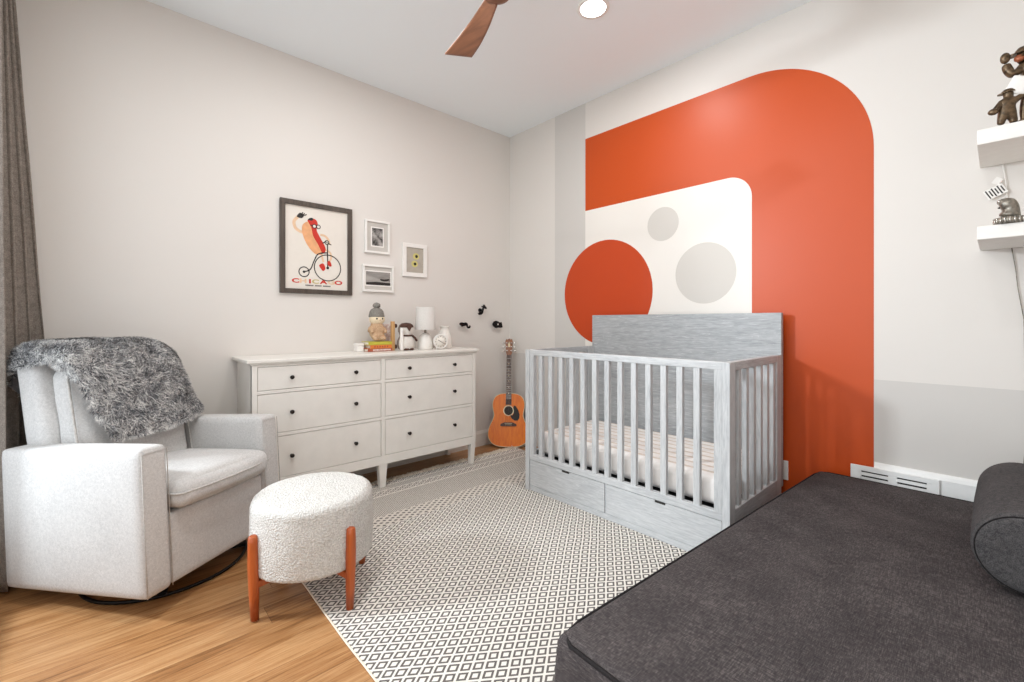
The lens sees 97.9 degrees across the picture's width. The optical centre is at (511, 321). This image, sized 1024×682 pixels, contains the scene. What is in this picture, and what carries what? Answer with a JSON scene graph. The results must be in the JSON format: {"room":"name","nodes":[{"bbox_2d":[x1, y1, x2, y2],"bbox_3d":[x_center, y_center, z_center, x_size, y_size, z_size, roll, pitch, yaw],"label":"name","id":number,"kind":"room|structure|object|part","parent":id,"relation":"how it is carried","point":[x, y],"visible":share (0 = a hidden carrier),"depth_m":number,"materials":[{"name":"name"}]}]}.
{"room":"bedroom","nodes":[
{"label":"bedroom","id":0,"kind":"room"},
{"bbox_2d":[16,0,509,431],"bbox_3d":[-1.353,-0.340,3.337,3.740,3.020,0.120,0,0,-42],"label":"wall","id":1,"kind":"structure","parent":0,"point":[164,144],"depth_m":2.83,"materials":[{"name":"white paint"}]},
{"bbox_2d":[279,197,351,295],"bbox_3d":[-1.394,-0.524,3.200,0.500,0.648,0.024,0,0,-42],"label":"framed poster","id":2,"kind":"object","parent":1,"relation":"attached to","point":[315,239],"visible":1,"depth_m":3.19,"materials":[{"name":"paper"}]},
{"bbox_2d":[364,219,389,254],"bbox_3d":[-1.059,-0.668,3.511,0.208,0.258,0.020,0,0,-42],"label":"framed photo","id":3,"kind":"object","parent":1,"relation":"attached to","point":[376,233],"visible":1,"depth_m":3.51},
{"bbox_2d":[372,228,382,246],"bbox_3d":[-1.059,-0.668,3.511,0.090,0.138,0.001,0,0,-43],"label":"photograph","id":4,"kind":"object","parent":3,"relation":"attached to","point":[377,233],"depth_m":3.51},
{"bbox_2d":[362,264,393,292],"bbox_3d":[-1.053,-0.342,3.516,0.262,0.212,0.020,0,0,-42],"label":"framed photo","id":5,"kind":"object","parent":1,"relation":"attached to","point":[375,278],"visible":1,"depth_m":3.51,"materials":[{"name":"white wood"}]},
{"bbox_2d":[366,271,389,285],"bbox_3d":[-1.053,-0.342,3.517,0.204,0.104,0.001,0,0,-43],"label":"photograph","id":6,"kind":"object","parent":5,"relation":"attached to","point":[373,278],"depth_m":3.51,"materials":[{"name":"black paper"}]},
{"bbox_2d":[402,242,426,277],"bbox_3d":[-0.814,-0.516,3.735,0.230,0.276,0.020,0,0,-42],"label":"framed photo","id":7,"kind":"object","parent":1,"relation":"attached to","point":[414,256],"visible":1,"depth_m":3.73,"materials":[{"name":"white"}]},
{"bbox_2d":[407,247,422,272],"bbox_3d":[-0.817,-0.516,3.738,0.172,0.214,0.008,0,0,-42],"label":"print","id":8,"kind":"object","parent":7,"relation":"attached to","point":[414,254],"depth_m":3.73,"materials":[{"name":"beige paper"}]},
{"bbox_2d":[349,429,491,474],"bbox_3d":[-1.307,1.099,3.287,3.500,0.142,0.016,0,0,-42],"label":"baseboard","id":9,"kind":"structure","parent":1,"relation":"attached to","point":[481,437],"depth_m":3.86,"materials":[{"name":"white paint"}]},
{"bbox_2d":[459,322,470,328],"bbox_3d":[-0.438,0.031,4.062,0.122,0.056,0.046,0,0,-42],"label":"hook","id":10,"kind":"object","parent":1,"relation":"attached to","point":[461,324],"visible":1,"depth_m":4.05,"materials":[{"name":"black metal"}]},
{"bbox_2d":[478,305,486,314],"bbox_3d":[-0.291,-0.115,4.197,0.105,0.098,0.046,0,0,-42],"label":"hook","id":11,"kind":"object","parent":1,"relation":"attached to","point":[480,310],"visible":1,"depth_m":4.19,"materials":[{"name":"black metal"}]},
{"bbox_2d":[492,321,502,327],"bbox_3d":[-0.151,0.022,4.324,0.121,0.069,0.047,0,0,-42],"label":"hook","id":12,"kind":"object","parent":1,"relation":"attached to","point":[496,324],"visible":1,"depth_m":4.30,"materials":[{"name":"black metal"}]},
{"bbox_2d":[0,444,537,681],"bbox_3d":[-0.046,1.210,1.911,3.740,0.080,3.990,0,0,-42],"label":"floor","id":13,"kind":"structure","parent":0,"point":[204,632],"depth_m":1.66,"materials":[{"name":"brown wood"}]},
{"bbox_2d":[2,364,279,604],"bbox_3d":[-1.684,0.652,2.122,0.873,1.032,0.730,0,0,13],"label":"armchair","id":14,"kind":"object","parent":13,"relation":"on","point":[86,512],"visible":0.8,"depth_m":1.82,"materials":[{"name":"grey fabric"}]},
{"bbox_3d":[-1.958,0.611,2.182,0.312,0.950,0.581,0,0,12],"label":"backrest","id":15,"kind":"part","parent":14,"relation":"part of","materials":[{"name":"grey fabric"}]},
{"bbox_3d":[-1.748,0.797,1.826,0.765,0.615,0.124,0,0,12],"label":"arm","id":16,"kind":"part","parent":14,"relation":"part of","materials":[{"name":"grey fabric"}]},
{"bbox_2d":[6,335,203,442],"bbox_3d":[-1.928,0.304,2.176,0.492,0.477,0.639,0,0,13],"label":"fur throw","id":17,"kind":"object","parent":14,"relation":"on","point":[135,386],"visible":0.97,"depth_m":2.04,"materials":[{"name":"grey fur"}]},
{"bbox_2d":[52,370,187,451],"bbox_3d":[-1.859,0.459,2.151,0.234,0.540,0.504,0,0,13],"label":"cushion","id":18,"kind":"object","parent":14,"relation":"on","point":[72,421],"depth_m":1.93,"materials":[{"name":"grey fabric"}]},
{"bbox_3d":[-1.650,0.937,2.115,0.680,0.321,0.492,0,0,12],"label":"seat","id":19,"kind":"part","parent":14,"relation":"part of","materials":[{"name":"grey fabric"}]},
{"bbox_2d":[165,448,266,506],"bbox_3d":[-1.581,0.720,2.099,0.651,0.187,0.489,0,0,12],"label":"seat cushion","id":20,"kind":"object","parent":14,"relation":"on","point":[195,477],"depth_m":2.02,"materials":[{"name":"grey fabric"}]},
{"bbox_3d":[-1.617,0.797,2.418,0.765,0.615,0.124,0,0,12],"label":"arm","id":21,"kind":"part","parent":14,"relation":"part of","materials":[{"name":"grey fabric"}]},
{"bbox_2d":[301,444,687,681],"bbox_3d":[0.420,1.157,2.447,2.630,0.026,3.112,0,0,-42],"label":"area rug","id":22,"kind":"object","parent":13,"relation":"on","point":[469,573],"visible":0.48,"depth_m":2.04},
{"bbox_2d":[247,472,373,621],"bbox_3d":[-0.866,0.940,1.953,0.495,0.448,0.496,0,0,-11],"label":"footstool","id":23,"kind":"object","parent":22,"relation":"on","point":[313,526],"visible":1,"depth_m":1.76,"materials":[{"name":"white fabric"}]},
{"bbox_3d":[-1.009,0.998,1.740,0.041,0.332,0.041,0,0,-11],"label":"leg","id":24,"kind":"part","parent":23,"relation":"part of","materials":[{"name":"orange wood"}]},
{"bbox_3d":[-0.654,0.998,1.809,0.041,0.332,0.041,0,0,-11],"label":"leg","id":25,"kind":"part","parent":23,"relation":"part of","materials":[{"name":"orange wood"}]},
{"bbox_2d":[232,347,478,487],"bbox_3d":[-1.027,0.691,3.263,1.688,0.942,0.422,0,0,-42],"label":"dresser","id":26,"kind":"object","parent":22,"relation":"on","point":[345,411],"visible":0.94,"depth_m":3.02,"materials":[{"name":"white paint"}]},
{"bbox_3d":[-1.206,0.546,2.865,0.767,0.235,0.019,0,0,-43],"label":"drawer","id":27,"kind":"part","parent":26,"relation":"part of","materials":[{"name":"white paint"}]},
{"bbox_3d":[-1.206,0.336,2.865,0.767,0.136,0.019,0,0,-43],"label":"drawer","id":28,"kind":"part","parent":26,"relation":"part of","materials":[{"name":"white paint"}]},
{"bbox_3d":[-1.206,0.812,2.865,0.767,0.247,0.019,0,0,-43],"label":"drawer","id":29,"kind":"part","parent":26,"relation":"part of","materials":[{"name":"white paint"}]},
{"bbox_2d":[353,343,363,351],"bbox_3d":[-1.140,0.190,3.316,0.059,0.060,0.064,0,0,-42],"label":"trinket box","id":30,"kind":"object","parent":26,"relation":"on","point":[358,347],"visible":1,"depth_m":3.29,"materials":[{"name":"white ceramic"}]},
{"bbox_3d":[-1.140,0.169,3.316,0.059,0.018,0.064,0,0,-43],"label":"box lid","id":31,"kind":"part","parent":30,"relation":"part of","materials":[{"name":"white ceramic"}]},
{"bbox_2d":[364,348,391,351],"bbox_3d":[-1.026,0.208,3.379,0.195,0.022,0.131,0,0,-42],"label":"book","id":32,"kind":"object","parent":26,"relation":"on","point":[365,349],"visible":0.68,"depth_m":3.32,"materials":[{"name":"red paper"}]},
{"bbox_2d":[364,344,391,348],"bbox_3d":[-1.022,0.184,3.383,0.170,0.026,0.131,0,0,-42],"label":"book","id":33,"kind":"object","parent":32,"relation":"on","point":[389,345],"visible":0.79,"depth_m":3.33,"materials":[{"name":"orange paper"}]},
{"bbox_2d":[361,341,391,344],"bbox_3d":[-1.026,0.159,3.379,0.185,0.024,0.130,0,0,-42],"label":"book","id":34,"kind":"object","parent":33,"relation":"on","point":[364,342],"visible":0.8,"depth_m":3.34,"materials":[{"name":"yellow paper"}]},
{"bbox_2d":[368,302,386,340],"bbox_3d":[-1.019,-0.004,3.367,0.139,0.290,0.126,0,0,-42],"label":"doll","id":35,"kind":"object","parent":34,"relation":"on","point":[376,330],"visible":1,"depth_m":3.33,"materials":[{"name":"beige fabric"}]},
{"bbox_3d":[-0.918,1.080,3.144,0.062,0.164,0.046,0,0,-43],"label":"leg","id":36,"kind":"part","parent":26,"relation":"part of","materials":[{"name":"white paint"}]},
{"bbox_2d":[383,324,389,340],"bbox_3d":[-0.979,0.117,3.483,0.102,0.205,0.020,0,0,-42],"label":"picture book","id":37,"kind":"object","parent":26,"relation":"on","point":[387,326],"visible":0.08,"depth_m":3.48,"materials":[{"name":"pink paper"}]},
{"bbox_2d":[390,321,396,350],"bbox_3d":[-0.910,0.107,3.438,0.049,0.225,0.034,0,0,-42],"label":"bookend","id":38,"kind":"object","parent":26,"relation":"on","point":[393,325],"visible":0.95,"depth_m":3.42,"materials":[{"name":"brown wood"}]},
{"bbox_2d":[397,323,417,350],"bbox_3d":[-0.822,0.112,3.477,0.149,0.215,0.109,0,0,-42],"label":"toy","id":39,"kind":"object","parent":26,"relation":"on","point":[405,341],"visible":0.99,"depth_m":3.43,"materials":[{"name":"grey fabric"}]},
{"bbox_2d":[415,307,435,349],"bbox_3d":[-0.697,0.051,3.586,0.166,0.338,0.166,0,0,-42],"label":"table lamp","id":40,"kind":"object","parent":26,"relation":"on","point":[425,316],"visible":1,"depth_m":3.53,"materials":[{"name":"white ceramic"}]},
{"bbox_3d":[-0.697,-0.029,3.586,0.166,0.180,0.166,0,0,-43],"label":"lamp shade","id":41,"kind":"part","parent":40,"relation":"part of","materials":[{"name":"white fabric"}]},
{"bbox_3d":[-0.615,0.812,3.406,0.767,0.247,0.019,0,0,-43],"label":"drawer","id":42,"kind":"part","parent":26,"relation":"part of","materials":[{"name":"white paint"}]},
{"bbox_3d":[-0.615,0.546,3.406,0.767,0.235,0.019,0,0,-43],"label":"drawer","id":43,"kind":"part","parent":26,"relation":"part of","materials":[{"name":"white paint"}]},
{"bbox_3d":[-0.615,0.336,3.406,0.767,0.136,0.019,0,0,-43],"label":"drawer","id":44,"kind":"part","parent":26,"relation":"part of","materials":[{"name":"white paint"}]},
{"bbox_2d":[433,334,447,348],"bbox_3d":[-0.576,0.160,3.585,0.115,0.121,0.038,0,0,-22],"label":"alarm clock","id":45,"kind":"object","parent":26,"relation":"on","point":[440,341],"visible":1,"depth_m":3.57,"materials":[{"name":"plastic"}]},
{"bbox_2d":[438,326,451,347],"bbox_3d":[-0.567,0.127,3.752,0.122,0.186,0.122,0,0,-42],"label":"bottle vase","id":46,"kind":"object","parent":26,"relation":"on","point":[444,330],"visible":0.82,"depth_m":3.72,"materials":[{"name":"white ceramic"}]},
{"bbox_3d":[-0.558,1.080,3.922,0.044,0.164,0.046,0,0,-43],"label":"leg","id":47,"kind":"part","parent":26,"relation":"part of","materials":[{"name":"white paint"}]},
{"bbox_3d":[-0.334,1.080,3.680,0.044,0.164,0.046,0,0,-43],"label":"leg","id":48,"kind":"part","parent":26,"relation":"part of","materials":[{"name":"white paint"}]},
{"bbox_2d":[525,313,782,550],"bbox_3d":[0.845,0.554,2.868,0.774,1.218,1.379,0,0,-42],"label":"crib","id":49,"kind":"object","parent":22,"relation":"on","point":[717,379],"visible":0.92,"depth_m":2.61,"materials":[{"name":"grey wood"}]},
{"bbox_3d":[0.130,0.677,3.124,0.066,0.972,0.036,0,0,-43],"label":"post","id":50,"kind":"part","parent":49,"relation":"part of","materials":[{"name":"grey wood"}]},
{"bbox_3d":[0.374,0.211,3.348,0.596,0.040,0.036,0,0,-43],"label":"rail","id":51,"kind":"part","parent":49,"relation":"part of","materials":[{"name":"grey wood"}]},
{"bbox_3d":[0.344,1.040,2.869,0.024,0.171,0.622,0,0,-43],"label":"drawer","id":52,"kind":"part","parent":49,"relation":"part of","materials":[{"name":"grey wood"}]},
{"bbox_3d":[0.621,0.677,3.574,0.075,0.972,0.036,0,0,-43],"label":"post","id":53,"kind":"part","parent":49,"relation":"part of","materials":[{"name":"grey wood"}]},
{"bbox_3d":[0.575,1.145,2.621,0.028,0.036,1.305,0,0,-43],"label":"rail","id":54,"kind":"part","parent":49,"relation":"part of","materials":[{"name":"grey wood"}]},
{"bbox_3d":[0.574,0.210,2.620,0.032,0.038,1.305,0,0,-43],"label":"rail","id":55,"kind":"part","parent":49,"relation":"part of","materials":[{"name":"grey wood"}]},
{"bbox_3d":[0.574,0.931,2.620,0.032,0.040,1.305,0,0,-43],"label":"rail","id":56,"kind":"part","parent":49,"relation":"part of","materials":[{"name":"grey wood"}]},
{"bbox_2d":[544,420,741,503],"bbox_3d":[0.842,0.842,2.866,0.640,0.171,1.285,0,0,-42],"label":"mattress","id":57,"kind":"object","parent":49,"relation":"on","point":[707,447],"visible":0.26,"depth_m":2.63,"materials":[{"name":"white fabric"}]},
{"bbox_3d":[0.787,1.040,2.385,0.024,0.171,0.664,0,0,-43],"label":"drawer","id":58,"kind":"part","parent":49,"relation":"part of","materials":[{"name":"grey wood"}]},
{"bbox_3d":[1.121,0.455,3.113,0.035,1.018,1.364,0,0,-43],"label":"headboard","id":59,"kind":"part","parent":49,"relation":"part of","materials":[{"name":"grey wood"}]},
{"bbox_3d":[1.037,0.677,2.134,0.066,0.972,0.036,0,0,-43],"label":"post","id":60,"kind":"part","parent":49,"relation":"part of","materials":[{"name":"grey wood"}]},
{"bbox_3d":[1.281,0.211,2.357,0.596,0.040,0.036,0,0,-43],"label":"rail","id":61,"kind":"part","parent":49,"relation":"part of","materials":[{"name":"grey wood"}]},
{"bbox_3d":[1.281,1.002,2.357,0.596,0.202,0.036,0,0,-43],"label":"rail","id":62,"kind":"part","parent":49,"relation":"part of","materials":[{"name":"grey wood"}]},
{"bbox_3d":[1.528,0.677,2.584,0.075,0.972,0.036,0,0,-43],"label":"post","id":63,"kind":"part","parent":49,"relation":"part of","materials":[{"name":"grey wood"}]},
{"bbox_2d":[554,471,1023,681],"bbox_3d":[1.234,0.988,1.398,2.120,0.360,1.179,0,0,-42],"label":"daybed","id":64,"kind":"object","parent":22,"relation":"on","point":[835,577],"visible":0.96,"depth_m":1.27,"materials":[{"name":"grey fabric"}]},
{"bbox_2d":[970,462,1023,594],"bbox_3d":[1.767,0.681,1.538,0.756,0.246,0.246,0,0,-42],"label":"bolster cushion","id":65,"kind":"object","parent":64,"relation":"on","point":[997,523],"visible":1,"depth_m":1.35,"materials":[{"name":"grey fabric"}]},
{"bbox_2d":[488,339,524,446],"bbox_3d":[-0.030,0.666,4.225,0.387,1.017,0.184,0,0,3],"label":"acoustic guitar","id":66,"kind":"object","parent":13,"relation":"on","point":[507,426],"visible":0.94,"depth_m":4.18,"materials":[{"name":"orange wood"}]},
{"bbox_2d":[146,0,811,137],"bbox_3d":[-0.046,-1.900,1.911,3.740,0.100,3.990,0,0,-42],"label":"ceiling","id":67,"kind":"structure","parent":0,"point":[536,62],"depth_m":2.93,"materials":[{"name":"white paint"}]},
{"bbox_2d":[445,0,507,56],"bbox_3d":[-0.148,-1.614,1.931,0.888,0.471,0.876,0,0,-42],"label":"ceiling fan","id":68,"kind":"object","parent":67,"relation":"hanging from","point":[467,43],"visible":1,"depth_m":2.15,"materials":[{"name":"wood"}]},
{"bbox_2d":[577,0,609,19],"bbox_3d":[0.478,-1.847,2.627,0.192,0.006,0.192,0,0,-42],"label":"recessed light","id":69,"kind":"object","parent":67,"relation":"in","point":[586,9],"visible":1,"depth_m":2.63,"materials":[{"name":"white"}]},
{"bbox_2d":[510,0,1023,492],"bbox_3d":[1.288,-0.340,3.133,0.122,3.020,3.750,0,0,-42],"label":"wall","id":70,"kind":"structure","parent":0,"point":[815,164],"depth_m":2.52,"materials":[{"name":"white paint"}]},
{"bbox_3d":[1.064,0.016,3.288,0.002,1.908,1.314,0,0,-42],"label":"panel","id":71,"kind":"part","parent":70,"relation":"part of","materials":[{"name":"white paint"}]},
{"bbox_2d":[783,460,787,479],"bbox_3d":[1.617,0.884,2.678,0.009,0.114,0.074,0,0,-42],"label":"wall outlet","id":72,"kind":"object","parent":70,"relation":"attached to","point":[785,463],"visible":0.4,"depth_m":2.66,"materials":[{"name":"white paint"}]},
{"bbox_2d":[851,463,939,494],"bbox_3d":[1.948,0.892,2.283,0.012,0.256,0.348,0,0,-42],"label":"air vent register","id":73,"kind":"object","parent":70,"relation":"attached to","point":[909,481],"visible":0.3,"depth_m":2.27,"materials":[{"name":"white paint"}]},
{"bbox_2d":[874,462,977,501],"bbox_3d":[2.207,0.955,2.027,0.022,0.430,0.878,0,0,-42],"label":"baseboard","id":74,"kind":"structure","parent":70,"relation":"attached to","point":[950,486],"depth_m":2.14,"materials":[{"name":"white paint"}]},
{"bbox_2d":[977,120,1023,167],"bbox_3d":[2.191,-0.746,1.763,0.397,0.061,0.480,0,0,-42],"label":"floating shelf","id":75,"kind":"object","parent":70,"relation":"attached to","point":[1002,144],"visible":1,"depth_m":1.80,"materials":[{"name":"white wood"}]},
{"bbox_2d":[1002,164,1007,197],"bbox_3d":[2.225,-0.551,2.008,0.025,0.327,0.007,0,0,38],"label":"cord","id":76,"kind":"object","parent":75,"relation":"hanging from","point":[1002,164],"visible":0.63,"depth_m":2.01,"materials":[{"name":"white plastic"}]},
{"bbox_2d":[983,177,1007,199],"bbox_3d":[2.195,-0.608,2.026,0.002,0.102,0.080,0,0,-42],"label":"paper tag","id":77,"kind":"object","parent":76,"relation":"hanging from","point":[999,189],"visible":1,"depth_m":2.02,"materials":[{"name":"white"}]},
{"bbox_2d":[988,88,1023,124],"bbox_3d":[1.958,-0.855,1.771,0.103,0.140,0.042,0,0,31],"label":"figurine","id":78,"kind":"object","parent":75,"relation":"on","point":[1006,109],"visible":0.98,"depth_m":1.76,"materials":[{"name":"brown metal"}]},
{"bbox_2d":[1000,46,1023,121],"bbox_3d":[2.026,-0.933,1.756,0.095,0.313,0.141,0,0,-42],"label":"figurine","id":79,"kind":"object","parent":75,"relation":"on","point":[1017,74],"visible":0.91,"depth_m":1.76,"materials":[{"name":"brown metal"}]},
{"bbox_2d":[977,222,1023,249],"bbox_3d":[2.191,-0.359,1.763,0.397,0.054,0.480,0,0,-42],"label":"floating shelf","id":80,"kind":"object","parent":70,"relation":"attached to","point":[1009,235],"visible":1,"depth_m":1.79,"materials":[{"name":"white wood"}]},
{"bbox_2d":[993,198,1023,224],"bbox_3d":[1.963,-0.438,1.759,0.092,0.104,0.092,0,0,-42],"label":"ornament","id":81,"kind":"object","parent":80,"relation":"on","point":[1010,207],"visible":0.99,"depth_m":1.74,"materials":[{"name":"grey metal"}]},
{"bbox_2d":[1011,248,1023,463],"bbox_3d":[2.244,0.199,1.975,0.026,1.062,0.044,0,0,-42],"label":"cord","id":82,"kind":"object","parent":80,"relation":"hanging from","point":[1011,248],"visible":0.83,"depth_m":1.98,"materials":[{"name":"grey metal"}]},
{"bbox_3d":[-1.380,-0.340,0.688,0.120,3.020,3.750,0,0,-43],"label":"wall","id":83,"kind":"structure","parent":0,"visible":0},
{"bbox_2d":[0,0,44,591],"bbox_3d":[-1.818,-0.291,1.471,0.292,2.893,1.997,0,0,-42],"label":"window curtain","id":84,"kind":"object","parent":83,"relation":"hanging from","point":[21,319],"visible":0.69,"depth_m":2.00,"materials":[{"name":"grey fabric"}]}
]}

